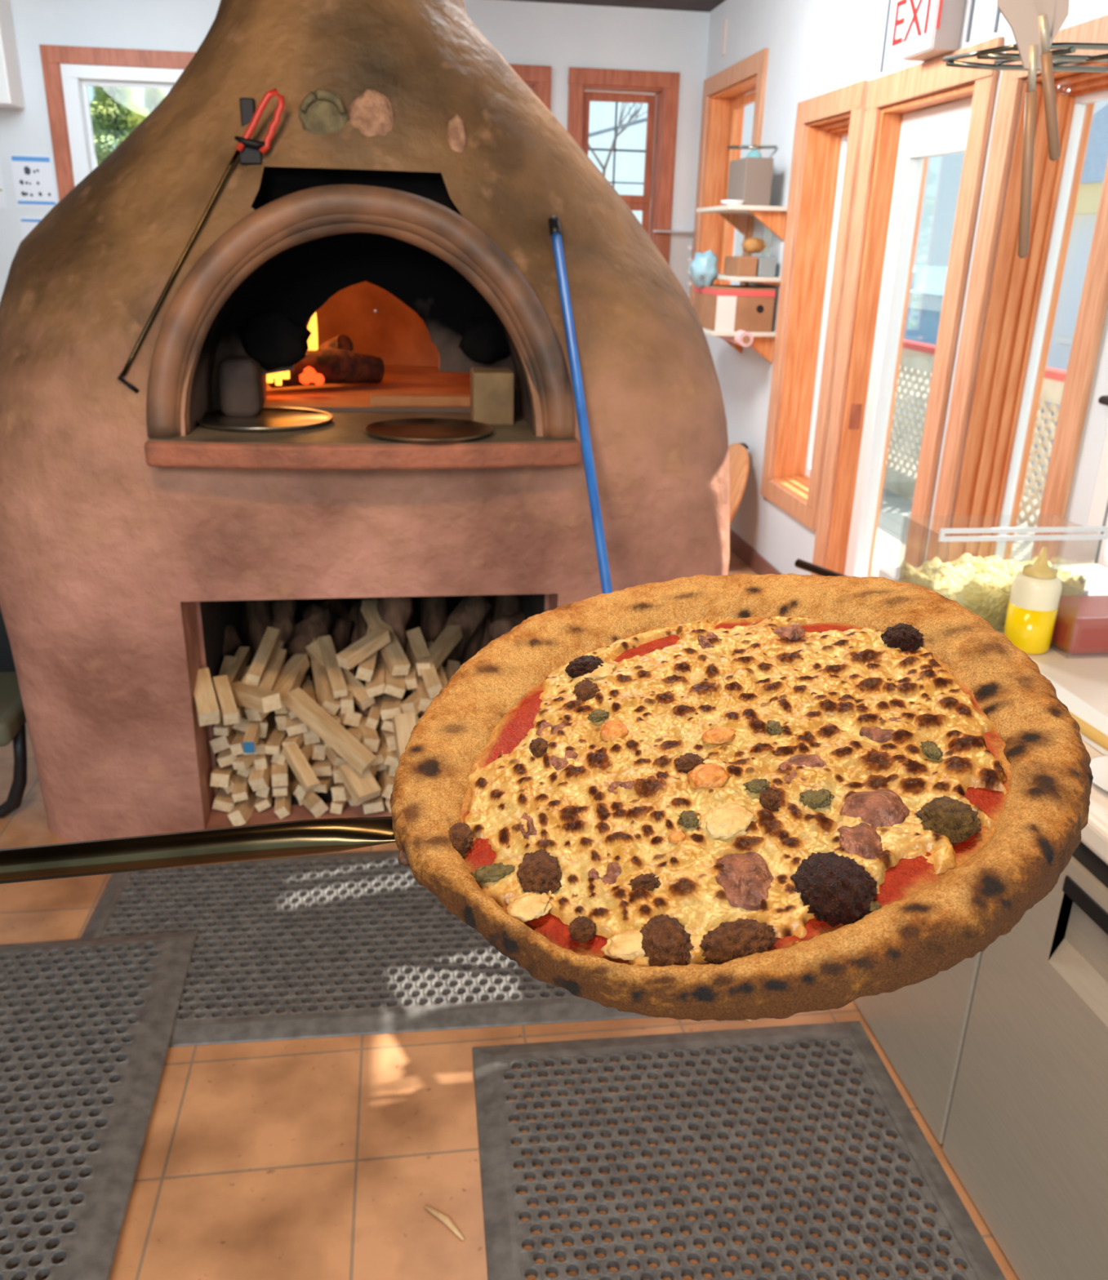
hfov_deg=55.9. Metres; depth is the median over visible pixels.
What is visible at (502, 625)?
log
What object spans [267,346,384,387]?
log
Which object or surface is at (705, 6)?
ceiling
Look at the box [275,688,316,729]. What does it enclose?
kindling
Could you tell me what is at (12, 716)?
chair
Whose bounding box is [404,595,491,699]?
log
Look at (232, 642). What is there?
log
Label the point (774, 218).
wall shelf
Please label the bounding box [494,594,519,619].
log
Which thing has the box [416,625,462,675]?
kindling
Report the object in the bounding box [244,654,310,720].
kindling
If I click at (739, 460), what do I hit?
round board
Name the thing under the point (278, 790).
kindling
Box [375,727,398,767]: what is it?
kindling
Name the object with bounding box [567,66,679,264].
window
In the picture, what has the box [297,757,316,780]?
kindling
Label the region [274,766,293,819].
kindling
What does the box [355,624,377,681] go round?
kindling
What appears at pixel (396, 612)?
log
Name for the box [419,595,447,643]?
log
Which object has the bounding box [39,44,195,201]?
window
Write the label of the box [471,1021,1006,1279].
rubber mat
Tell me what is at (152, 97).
spruce tree
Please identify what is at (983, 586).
food box
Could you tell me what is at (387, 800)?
kindling
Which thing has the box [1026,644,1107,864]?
countertop
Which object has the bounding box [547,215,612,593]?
pole
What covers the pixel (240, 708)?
kindling
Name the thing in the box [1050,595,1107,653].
tub
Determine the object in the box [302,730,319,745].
kindling
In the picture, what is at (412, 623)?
log
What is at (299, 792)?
kindling
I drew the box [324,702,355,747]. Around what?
kindling
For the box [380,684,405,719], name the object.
kindling
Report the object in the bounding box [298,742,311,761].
kindling
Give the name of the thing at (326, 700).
kindling
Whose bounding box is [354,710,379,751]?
kindling
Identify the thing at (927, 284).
house
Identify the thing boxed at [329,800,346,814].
kindling
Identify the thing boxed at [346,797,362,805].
kindling
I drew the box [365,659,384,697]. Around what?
kindling
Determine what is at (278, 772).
kindling
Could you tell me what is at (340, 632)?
log
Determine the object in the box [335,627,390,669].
kindling
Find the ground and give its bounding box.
[879,364,1057,527]
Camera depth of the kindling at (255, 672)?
3.21 m
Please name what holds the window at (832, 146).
in the wall at (815, 47)
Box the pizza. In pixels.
[389,573,1093,1021]
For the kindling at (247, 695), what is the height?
0.087 m
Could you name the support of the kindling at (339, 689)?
in the oven
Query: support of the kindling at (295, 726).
in the oven
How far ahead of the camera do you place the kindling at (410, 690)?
3.45 m
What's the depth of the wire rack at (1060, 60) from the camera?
1.61 m
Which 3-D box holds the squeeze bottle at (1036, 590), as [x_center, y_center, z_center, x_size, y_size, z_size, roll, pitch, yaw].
[1.025,-0.089,2.226,0.096,0.224,0.096,-1,21,-8]
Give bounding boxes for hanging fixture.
[727,144,776,157]
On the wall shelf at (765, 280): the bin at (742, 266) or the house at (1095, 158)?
the bin at (742, 266)
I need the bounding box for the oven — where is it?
[0,0,729,841]
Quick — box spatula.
[1031,0,1060,160]
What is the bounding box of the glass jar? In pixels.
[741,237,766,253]
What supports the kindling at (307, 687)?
on the kindling at (295, 726)
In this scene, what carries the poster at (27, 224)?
attached to the wall at (561, 37)
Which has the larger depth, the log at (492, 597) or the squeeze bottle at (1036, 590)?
the log at (492, 597)
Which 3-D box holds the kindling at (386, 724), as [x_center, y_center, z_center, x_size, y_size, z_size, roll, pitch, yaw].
[-0.518,0.210,3.346,0.066,0.056,0.341,-2,21,-8]
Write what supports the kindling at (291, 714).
on the kindling at (295, 726)
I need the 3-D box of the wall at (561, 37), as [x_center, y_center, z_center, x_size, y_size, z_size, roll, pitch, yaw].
[-2.224,-2.403,6.642,6.730,3.050,0.200,-1,21,-8]
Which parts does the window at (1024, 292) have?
sash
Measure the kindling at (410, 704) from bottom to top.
0.056 m
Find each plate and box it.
[720,18,728,55]
[1089,755,1107,791]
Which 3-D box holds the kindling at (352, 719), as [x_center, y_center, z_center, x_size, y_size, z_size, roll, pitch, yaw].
[-0.725,0.215,3.357,0.064,0.110,0.364,-13,25,-34]
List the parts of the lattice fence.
rail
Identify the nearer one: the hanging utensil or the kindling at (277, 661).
the hanging utensil
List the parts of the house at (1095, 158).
pane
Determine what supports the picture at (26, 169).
attached to the poster at (33, 175)
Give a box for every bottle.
[1003,546,1062,654]
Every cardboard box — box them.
[693,284,775,332]
[726,156,773,205]
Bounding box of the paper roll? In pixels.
[716,329,753,346]
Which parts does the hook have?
rod, handle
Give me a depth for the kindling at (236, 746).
3.11 m
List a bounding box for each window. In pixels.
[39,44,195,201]
[508,63,551,111]
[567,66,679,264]
[688,48,768,306]
[760,80,867,530]
[925,14,1107,564]
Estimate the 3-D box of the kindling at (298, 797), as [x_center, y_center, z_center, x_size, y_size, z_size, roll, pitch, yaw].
[-0.780,0.453,3.362,0.042,0.074,0.303,0,21,-3]
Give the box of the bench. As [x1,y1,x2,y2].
[870,549,905,577]
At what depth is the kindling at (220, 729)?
3.13 m
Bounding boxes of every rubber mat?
[0,930,198,1279]
[30,849,652,1050]
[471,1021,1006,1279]
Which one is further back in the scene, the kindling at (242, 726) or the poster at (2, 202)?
the poster at (2, 202)
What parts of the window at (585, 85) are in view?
sash, sash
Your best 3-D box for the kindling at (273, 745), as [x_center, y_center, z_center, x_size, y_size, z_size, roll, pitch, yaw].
[-0.851,0.284,3.264,0.043,0.044,0.301,0,21,-3]
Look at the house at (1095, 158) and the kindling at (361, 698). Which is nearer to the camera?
the kindling at (361, 698)
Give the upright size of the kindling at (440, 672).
0.117 m
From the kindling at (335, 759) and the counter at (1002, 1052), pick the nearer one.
the counter at (1002, 1052)
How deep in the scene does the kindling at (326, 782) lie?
3.21 m
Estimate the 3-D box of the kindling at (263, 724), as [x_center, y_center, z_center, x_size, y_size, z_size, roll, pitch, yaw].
[-0.938,0.237,3.269,0.048,0.081,0.284,-7,22,-21]
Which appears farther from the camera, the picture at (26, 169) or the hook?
the picture at (26, 169)
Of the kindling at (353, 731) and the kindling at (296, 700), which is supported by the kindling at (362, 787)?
the kindling at (296, 700)
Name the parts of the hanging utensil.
handle, blade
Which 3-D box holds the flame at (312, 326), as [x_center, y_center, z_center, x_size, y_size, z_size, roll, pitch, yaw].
[-0.827,-1.058,3.472,0.075,0.191,0.031,-1,21,-8]
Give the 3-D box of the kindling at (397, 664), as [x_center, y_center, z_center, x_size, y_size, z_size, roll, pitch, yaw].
[-0.544,-0.011,3.354,0.057,0.147,0.358,-8,23,-24]
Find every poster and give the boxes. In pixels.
[0,166,6,208]
[9,154,56,208]
[18,217,43,239]
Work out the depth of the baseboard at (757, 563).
5.89 m
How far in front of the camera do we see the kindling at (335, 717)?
3.19 m
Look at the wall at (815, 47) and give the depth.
5.13 m
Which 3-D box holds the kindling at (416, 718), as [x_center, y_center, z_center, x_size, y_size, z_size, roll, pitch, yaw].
[-0.495,0.222,3.345,0.059,0.094,0.324,-7,22,-22]
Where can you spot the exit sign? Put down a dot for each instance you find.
(933, 28)
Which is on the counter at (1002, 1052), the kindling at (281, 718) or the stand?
the stand
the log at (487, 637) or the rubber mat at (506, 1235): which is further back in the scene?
the log at (487, 637)
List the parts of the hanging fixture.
bulb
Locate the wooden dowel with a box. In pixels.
[1068,711,1107,751]
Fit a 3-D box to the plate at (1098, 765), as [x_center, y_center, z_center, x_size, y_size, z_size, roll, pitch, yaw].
[0.944,0.231,1.673,0.176,0.014,0.176,-1,21,-8]
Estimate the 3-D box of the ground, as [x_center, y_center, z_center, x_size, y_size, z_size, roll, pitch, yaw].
[-3.737,-7.667,25.696,120.000,0.050,66.000,-1,21,-8]
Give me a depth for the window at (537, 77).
6.42 m
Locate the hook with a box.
[116,88,284,393]
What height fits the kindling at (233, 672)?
0.054 m
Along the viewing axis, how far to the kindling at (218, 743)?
3.15 m
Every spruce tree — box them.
[89,86,150,165]
[140,88,165,112]
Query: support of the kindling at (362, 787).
in the oven
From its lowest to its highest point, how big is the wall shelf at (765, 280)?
0.040 m
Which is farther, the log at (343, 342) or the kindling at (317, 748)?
the log at (343, 342)
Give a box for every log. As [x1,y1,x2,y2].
[222,622,241,656]
[240,600,252,666]
[241,600,273,661]
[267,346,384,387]
[268,600,274,617]
[270,599,297,648]
[283,604,336,675]
[306,334,353,351]
[310,617,353,688]
[319,598,360,682]
[347,600,361,644]
[354,596,412,727]
[356,607,365,684]
[360,597,406,701]
[403,600,418,654]
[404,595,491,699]
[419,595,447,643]
[459,595,490,665]
[480,612,493,649]
[489,595,495,639]
[489,610,525,639]
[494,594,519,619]
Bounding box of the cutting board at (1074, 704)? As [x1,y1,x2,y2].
[1040,671,1107,755]
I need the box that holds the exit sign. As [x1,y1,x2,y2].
[891,0,965,61]
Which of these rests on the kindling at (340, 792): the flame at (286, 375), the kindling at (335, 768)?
the kindling at (335, 768)
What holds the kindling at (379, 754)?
in the oven
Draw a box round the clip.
[737,442,748,449]
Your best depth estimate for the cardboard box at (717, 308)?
5.39 m
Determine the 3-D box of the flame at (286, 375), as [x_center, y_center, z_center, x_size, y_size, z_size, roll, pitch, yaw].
[-0.881,-0.863,3.322,0.074,0.100,0.029,-1,21,-8]
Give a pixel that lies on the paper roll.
(742, 338)
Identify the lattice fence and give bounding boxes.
[882,338,1066,527]
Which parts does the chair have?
backrest, seat, leg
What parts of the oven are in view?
plate, wall bracket, plate, arch moulding, arch moulding, arch moulding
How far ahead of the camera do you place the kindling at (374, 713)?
3.23 m
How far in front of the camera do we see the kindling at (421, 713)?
3.26 m
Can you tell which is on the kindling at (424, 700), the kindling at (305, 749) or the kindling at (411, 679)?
the kindling at (411, 679)
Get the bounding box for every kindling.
[194,667,219,726]
[208,728,235,753]
[209,763,235,787]
[212,675,238,724]
[212,786,235,812]
[213,655,236,721]
[213,718,232,735]
[216,747,240,767]
[222,769,237,793]
[223,646,250,683]
[226,787,256,826]
[229,681,281,713]
[229,731,245,755]
[231,711,248,732]
[231,733,271,769]
[231,773,249,802]
[234,728,264,755]
[235,666,250,721]
[236,765,251,777]
[240,640,283,686]
[242,720,260,753]
[244,626,279,686]
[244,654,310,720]
[248,712,276,791]
[253,737,266,770]
[254,782,272,812]
[255,773,271,797]
[257,648,286,691]
[258,716,267,737]
[264,724,288,754]
[271,746,285,764]
[271,754,288,786]
[272,762,289,795]
[274,653,308,714]
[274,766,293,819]
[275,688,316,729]
[281,733,303,746]
[281,742,319,791]
[282,687,376,773]
[284,706,297,719]
[285,675,311,736]
[291,772,328,817]
[293,776,336,799]
[296,776,317,805]
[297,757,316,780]
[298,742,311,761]
[301,680,315,702]
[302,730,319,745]
[305,640,374,710]
[310,638,340,715]
[310,741,325,759]
[311,753,333,776]
[313,773,334,792]
[317,635,347,697]
[319,737,346,766]
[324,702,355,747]
[328,713,341,724]
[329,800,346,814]
[330,772,378,801]
[332,724,350,783]
[334,706,361,726]
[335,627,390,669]
[337,763,381,804]
[340,666,355,714]
[346,725,360,742]
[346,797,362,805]
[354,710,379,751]
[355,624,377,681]
[360,600,409,675]
[362,782,383,813]
[364,698,382,729]
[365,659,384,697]
[368,764,379,776]
[371,744,383,766]
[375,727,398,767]
[377,718,395,751]
[377,762,386,771]
[377,768,394,799]
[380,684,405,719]
[381,718,393,732]
[382,661,405,697]
[384,798,391,813]
[385,764,396,776]
[391,712,415,762]
[400,666,448,715]
[401,712,418,724]
[404,640,417,689]
[405,626,442,698]
[408,688,420,719]
[410,688,425,717]
[411,675,434,711]
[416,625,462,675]
[425,640,448,697]
[445,659,460,681]
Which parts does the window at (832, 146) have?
sash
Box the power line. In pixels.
[588,117,646,137]
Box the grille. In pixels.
[588,101,645,187]
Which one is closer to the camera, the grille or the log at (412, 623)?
the log at (412, 623)
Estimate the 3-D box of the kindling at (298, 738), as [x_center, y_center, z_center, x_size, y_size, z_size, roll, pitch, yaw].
[-0.777,0.268,3.274,0.046,0.035,0.300,4,21,6]
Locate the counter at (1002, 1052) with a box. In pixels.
[853,644,1107,1279]
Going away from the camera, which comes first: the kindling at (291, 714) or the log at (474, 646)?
the kindling at (291, 714)
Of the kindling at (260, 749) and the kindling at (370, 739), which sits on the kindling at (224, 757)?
the kindling at (260, 749)
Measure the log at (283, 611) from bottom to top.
0.285 m
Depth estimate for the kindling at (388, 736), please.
3.19 m
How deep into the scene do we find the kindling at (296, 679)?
3.24 m
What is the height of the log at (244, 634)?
0.468 m
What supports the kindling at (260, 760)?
on the kindling at (258, 780)
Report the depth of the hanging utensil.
1.48 m
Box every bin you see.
[724,256,757,276]
[755,257,776,276]
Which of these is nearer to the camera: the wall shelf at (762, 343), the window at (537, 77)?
the wall shelf at (762, 343)
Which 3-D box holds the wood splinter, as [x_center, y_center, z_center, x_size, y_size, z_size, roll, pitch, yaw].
[-0.198,1.062,1.912,0.104,0.007,0.016,19,27,38]
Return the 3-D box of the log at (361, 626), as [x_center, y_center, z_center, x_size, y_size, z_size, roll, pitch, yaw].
[-0.655,0.060,3.803,0.114,0.371,0.205,-1,21,-8]
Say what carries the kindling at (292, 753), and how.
in the oven
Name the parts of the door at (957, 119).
lite frame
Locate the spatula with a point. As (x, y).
(1046, 68)
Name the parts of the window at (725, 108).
sash, sash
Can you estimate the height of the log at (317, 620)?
0.256 m
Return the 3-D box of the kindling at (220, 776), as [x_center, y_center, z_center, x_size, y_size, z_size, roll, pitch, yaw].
[-1.030,0.397,3.314,0.057,0.124,0.362,-1,21,-8]
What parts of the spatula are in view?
blade, handle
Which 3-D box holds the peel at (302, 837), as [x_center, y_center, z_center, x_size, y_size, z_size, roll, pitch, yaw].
[-0.305,0.099,0.672,1.104,0.219,0.295,5,21,9]
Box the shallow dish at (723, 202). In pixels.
[720,200,744,204]
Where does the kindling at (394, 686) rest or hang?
on the kindling at (390, 704)
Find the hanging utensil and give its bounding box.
[996,0,1069,257]
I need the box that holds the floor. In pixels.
[0,549,1019,1279]
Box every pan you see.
[195,406,333,432]
[364,417,493,444]
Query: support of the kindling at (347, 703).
on the kindling at (352, 719)
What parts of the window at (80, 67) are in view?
sash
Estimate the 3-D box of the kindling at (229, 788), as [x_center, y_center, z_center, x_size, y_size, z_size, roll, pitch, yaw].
[-1.000,0.402,3.327,0.046,0.059,0.302,0,21,-4]
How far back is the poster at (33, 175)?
6.26 m
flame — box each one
[266,370,289,385]
[307,311,317,350]
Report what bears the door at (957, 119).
in the wall at (815, 47)
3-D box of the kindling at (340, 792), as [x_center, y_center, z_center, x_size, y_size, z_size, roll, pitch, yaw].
[-0.598,0.443,3.313,0.055,0.108,0.324,9,22,19]
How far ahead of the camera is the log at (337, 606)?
3.86 m
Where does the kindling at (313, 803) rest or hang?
in the oven
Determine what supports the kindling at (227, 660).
in the oven
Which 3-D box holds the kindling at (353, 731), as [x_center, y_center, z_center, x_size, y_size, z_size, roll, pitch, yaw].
[-0.594,0.253,3.369,0.055,0.062,0.362,4,21,7]
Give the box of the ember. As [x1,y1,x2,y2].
[299,366,324,385]
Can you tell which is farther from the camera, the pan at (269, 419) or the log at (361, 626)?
the log at (361, 626)
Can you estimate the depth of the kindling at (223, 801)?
3.18 m
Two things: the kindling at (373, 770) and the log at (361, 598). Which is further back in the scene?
the log at (361, 598)
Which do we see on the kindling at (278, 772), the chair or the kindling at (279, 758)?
the kindling at (279, 758)
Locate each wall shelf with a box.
[696,204,786,240]
[702,327,775,364]
[715,273,780,285]
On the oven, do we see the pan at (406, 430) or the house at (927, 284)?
the pan at (406, 430)
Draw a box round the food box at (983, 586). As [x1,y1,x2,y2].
[898,526,1107,629]
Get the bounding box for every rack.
[653,230,694,285]
[942,42,1107,72]
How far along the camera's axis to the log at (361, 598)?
3.73 m
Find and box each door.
[810,35,1004,577]
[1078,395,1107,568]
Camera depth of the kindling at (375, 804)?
3.18 m
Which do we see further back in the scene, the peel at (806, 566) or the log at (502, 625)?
the log at (502, 625)
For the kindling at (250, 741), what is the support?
in the oven
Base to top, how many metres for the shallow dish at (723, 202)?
0.022 m
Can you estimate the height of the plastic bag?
0.194 m
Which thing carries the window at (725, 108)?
in the wall at (815, 47)
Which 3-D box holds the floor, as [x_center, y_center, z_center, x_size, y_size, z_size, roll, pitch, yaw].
[-1.572,0.765,2.761,6.800,0.100,10.000,-1,21,-8]
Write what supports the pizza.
on the peel at (302, 837)
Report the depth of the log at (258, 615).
3.71 m
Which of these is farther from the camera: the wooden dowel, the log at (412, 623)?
the log at (412, 623)
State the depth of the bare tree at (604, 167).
22.62 m
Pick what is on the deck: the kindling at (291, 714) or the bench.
the bench
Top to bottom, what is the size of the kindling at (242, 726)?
0.093 m
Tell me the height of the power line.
5.250 m
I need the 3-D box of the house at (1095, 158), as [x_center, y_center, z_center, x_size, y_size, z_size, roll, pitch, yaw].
[10.181,-5.472,13.028,6.800,5.483,6.000,-1,21,-8]
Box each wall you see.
[0,0,709,311]
[699,0,1107,574]
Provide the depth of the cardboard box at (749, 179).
5.20 m
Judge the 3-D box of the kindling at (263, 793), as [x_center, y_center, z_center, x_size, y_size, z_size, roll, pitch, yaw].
[-0.906,0.432,3.305,0.042,0.096,0.303,-2,21,-9]
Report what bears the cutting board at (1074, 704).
on the counter at (1002, 1052)
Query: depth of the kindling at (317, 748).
3.21 m
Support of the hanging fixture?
attached to the wall at (815, 47)
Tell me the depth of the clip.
5.80 m
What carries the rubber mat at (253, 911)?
on the floor
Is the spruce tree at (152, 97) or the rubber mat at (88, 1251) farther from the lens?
the spruce tree at (152, 97)
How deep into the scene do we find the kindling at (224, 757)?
3.15 m
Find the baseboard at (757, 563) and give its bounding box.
[729,528,782,574]
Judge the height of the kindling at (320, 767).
0.055 m
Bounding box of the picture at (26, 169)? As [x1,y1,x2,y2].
[23,166,30,174]
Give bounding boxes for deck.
[874,511,1035,562]
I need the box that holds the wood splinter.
[423,1204,464,1240]
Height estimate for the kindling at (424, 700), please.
0.083 m
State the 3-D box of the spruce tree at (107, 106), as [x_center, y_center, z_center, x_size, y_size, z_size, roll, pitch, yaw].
[-6.930,-6.824,17.036,4.739,4.339,4.788,3,21,4]
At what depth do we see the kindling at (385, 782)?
3.19 m
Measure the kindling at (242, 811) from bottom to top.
0.102 m
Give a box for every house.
[902,265,947,345]
[1039,103,1107,409]
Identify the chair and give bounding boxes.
[0,608,26,817]
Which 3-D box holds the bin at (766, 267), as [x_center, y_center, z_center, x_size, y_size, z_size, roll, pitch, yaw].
[1.074,-1.945,5.440,0.090,0.092,0.250,-1,21,-8]
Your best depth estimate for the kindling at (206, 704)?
2.97 m
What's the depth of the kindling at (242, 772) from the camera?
3.19 m
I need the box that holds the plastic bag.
[688,249,717,288]
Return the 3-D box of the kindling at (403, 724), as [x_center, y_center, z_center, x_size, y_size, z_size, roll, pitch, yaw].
[-0.438,0.288,3.093,0.060,0.136,0.121,-6,22,-18]
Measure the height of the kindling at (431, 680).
0.128 m
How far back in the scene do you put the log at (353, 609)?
3.88 m
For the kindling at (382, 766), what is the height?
0.091 m
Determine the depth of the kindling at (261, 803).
3.18 m
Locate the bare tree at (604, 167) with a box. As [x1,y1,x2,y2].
[588,102,647,176]
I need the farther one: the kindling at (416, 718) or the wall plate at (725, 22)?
the wall plate at (725, 22)
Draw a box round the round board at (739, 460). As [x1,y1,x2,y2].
[728,443,749,524]
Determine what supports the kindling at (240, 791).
in the oven
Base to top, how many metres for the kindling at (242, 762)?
0.040 m
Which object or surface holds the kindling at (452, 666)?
in the oven
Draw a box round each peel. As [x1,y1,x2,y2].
[0,816,395,884]
[794,558,847,576]
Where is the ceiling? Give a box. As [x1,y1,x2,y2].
[506,0,725,12]
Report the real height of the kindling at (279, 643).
0.104 m
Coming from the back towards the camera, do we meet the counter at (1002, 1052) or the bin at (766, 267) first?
the bin at (766, 267)
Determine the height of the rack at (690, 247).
0.389 m
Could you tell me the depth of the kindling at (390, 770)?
3.21 m
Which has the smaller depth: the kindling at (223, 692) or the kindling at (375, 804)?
the kindling at (223, 692)
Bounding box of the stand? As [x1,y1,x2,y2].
[878,564,1107,644]
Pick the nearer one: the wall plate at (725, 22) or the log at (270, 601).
the log at (270, 601)
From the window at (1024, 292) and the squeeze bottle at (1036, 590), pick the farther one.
the window at (1024, 292)
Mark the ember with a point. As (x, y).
(308, 375)
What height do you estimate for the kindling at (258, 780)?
0.120 m
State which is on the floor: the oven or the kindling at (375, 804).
the oven

